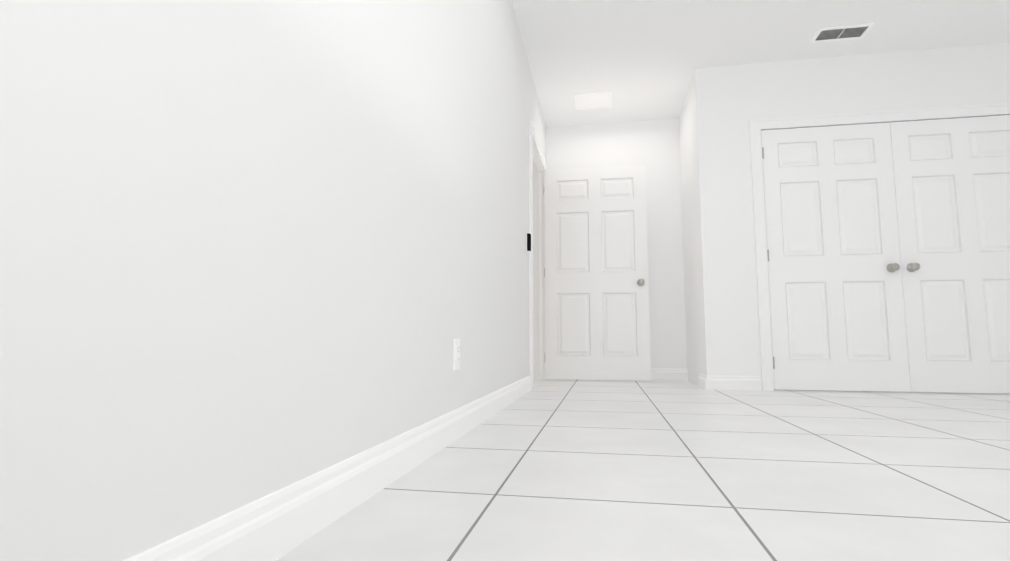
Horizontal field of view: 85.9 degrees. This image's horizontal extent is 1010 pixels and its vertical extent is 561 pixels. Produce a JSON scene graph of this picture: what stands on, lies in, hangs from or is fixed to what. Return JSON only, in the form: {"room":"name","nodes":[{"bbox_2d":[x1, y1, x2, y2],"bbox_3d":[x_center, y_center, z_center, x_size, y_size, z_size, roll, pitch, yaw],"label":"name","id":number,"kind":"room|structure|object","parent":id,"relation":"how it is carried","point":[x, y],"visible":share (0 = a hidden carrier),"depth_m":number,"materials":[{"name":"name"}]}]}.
{"room":"empty bedroom","nodes":[
{"label":"empty bedroom","id":0,"kind":"room"},
{"bbox_2d":[0,0,545,560],"bbox_3d":[-0.126,-0.620,2.860,0.120,2.600,5.770,-1,-6,10],"label":"wall","id":1,"kind":"structure","parent":0,"point":[252,250],"depth_m":0.85,"materials":[{"name":"white paint"}]},
{"bbox_2d":[124,376,530,560],"bbox_3d":[-0.063,0.617,2.710,0.015,0.108,5.530,-1,-6,10],"label":"baseboard","id":2,"kind":"structure","parent":1,"relation":"attached to","point":[276,525],"depth_m":1.05,"materials":[{"name":"white paint"}]},
{"bbox_2d":[453,339,459,370],"bbox_3d":[-0.184,0.284,2.089,0.010,0.120,0.074,-1,-6,10],"label":"electrical outlet plate","id":3,"kind":"object","parent":1,"relation":"attached to","point":[456,354],"visible":1,"depth_m":2.07,"materials":[{"name":"white plastic"}]},
{"bbox_2d":[526,233,530,252],"bbox_3d":[0.185,-0.281,4.110,0.033,0.127,0.140,-1,-6,10],"label":"switch plate","id":4,"kind":"object","parent":1,"relation":"attached to","point":[528,242],"visible":1,"depth_m":4.05,"materials":[{"name":"black plastic"}]},
{"bbox_2d":[529,120,547,389],"bbox_3d":[0.238,-0.163,4.798,0.159,2.122,1.144,-1,-6,10],"label":"door frame","id":5,"kind":"structure","parent":1,"relation":"attached to","point":[538,289],"depth_m":5.21,"materials":[{"name":"white paint"}]},
{"bbox_2d":[544,165,650,380],"bbox_3d":[0.858,-0.084,5.164,0.977,2.030,0.183,-1,-6,9],"label":"bedroom door","id":6,"kind":"structure","parent":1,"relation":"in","point":[597,322],"depth_m":5.14,"materials":[{"name":"white paint"}]},
{"bbox_2d":[546,118,686,368],"bbox_3d":[2.427,-0.347,5.250,4.040,2.600,0.120,-1,-6,10],"label":"wall","id":7,"kind":"structure","parent":0,"point":[653,146],"depth_m":5.41,"materials":[{"name":"white paint"}]},
{"bbox_2d":[651,368,687,379],"bbox_3d":[1.082,0.907,5.288,1.336,0.108,0.015,-1,-6,10],"label":"baseboard","id":8,"kind":"structure","parent":7,"relation":"attached to","point":[667,374],"depth_m":5.19,"materials":[{"name":"white paint"}]},
{"bbox_2d":[276,379,1009,560],"bbox_3d":[0.931,0.825,3.614,7.040,0.100,8.300,-1,-6,10],"label":"floor","id":9,"kind":"structure","parent":0,"point":[605,470],"depth_m":1.41,"materials":[{"name":"tile"}]},
{"bbox_2d":[679,77,703,384],"bbox_3d":[1.722,-0.392,4.863,0.120,2.600,0.900,-1,-6,10],"label":"wall","id":10,"kind":"structure","parent":0,"point":[693,303],"depth_m":4.82,"materials":[{"name":"white paint"}]},
{"bbox_2d":[512,0,1009,126],"bbox_3d":[0.938,-1.858,3.913,7.040,0.100,8.300,-1,-6,10],"label":"ceiling","id":11,"kind":"structure","parent":0,"point":[641,60],"depth_m":4.01,"materials":[{"name":"white paint"}]},
{"bbox_2d":[574,91,611,109],"bbox_3d":[0.826,-1.677,5.069,0.340,0.006,0.340,-1,-6,10],"label":"ceiling light","id":12,"kind":"object","parent":11,"relation":"attached to","point":[594,100],"visible":1,"depth_m":5.06,"materials":[{"name":"white"}]},
{"bbox_2d":[810,23,874,42],"bbox_3d":[2.445,-1.795,3.946,0.360,0.011,0.190,-1,-6,10],"label":"ceiling vent","id":13,"kind":"object","parent":11,"relation":"in","point":[840,33],"visible":1,"depth_m":3.94,"materials":[{"name":"white metal"}]},
{"bbox_2d":[693,42,1009,390],"bbox_3d":[2.901,-0.470,4.133,2.704,2.600,0.120,-1,-6,10],"label":"wall","id":14,"kind":"structure","parent":0,"point":[730,101],"depth_m":4.25,"materials":[{"name":"white paint"}]},
{"bbox_2d":[699,373,760,390],"bbox_3d":[2.905,0.778,4.078,2.719,0.108,0.315,-1,-6,10],"label":"baseboard","id":15,"kind":"structure","parent":14,"relation":"attached to","point":[717,382],"depth_m":4.14,"materials":[{"name":"white paint"}]},
{"bbox_2d":[761,122,910,391],"bbox_3d":[2.479,-0.198,4.102,0.930,2.030,0.109,-1,-6,10],"label":"closet door","id":16,"kind":"structure","parent":14,"relation":"in","point":[837,314],"depth_m":4.12,"materials":[{"name":"white paint"}]},
{"bbox_2d":[749,103,1009,390],"bbox_3d":[2.939,-0.241,4.028,2.020,2.121,0.023,-1,-6,10],"label":"door frame","id":17,"kind":"structure","parent":14,"relation":"attached to","point":[756,126],"depth_m":4.17,"materials":[{"name":"white paint"}]},
{"bbox_2d":[765,114,1009,129],"bbox_3d":[2.952,-0.200,4.095,1.870,2.055,0.119,-1,-6,10],"label":"door frame","id":18,"kind":"structure","parent":14,"relation":"attached to","point":[887,122],"depth_m":4.15,"materials":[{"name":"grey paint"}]},
{"bbox_2d":[890,115,1009,392],"bbox_3d":[3.397,-0.214,3.936,0.930,2.030,0.109,-1,-6,10],"label":"closet door","id":19,"kind":"structure","parent":14,"relation":"in","point":[952,183],"depth_m":3.98,"materials":[{"name":"white paint"}]}
]}

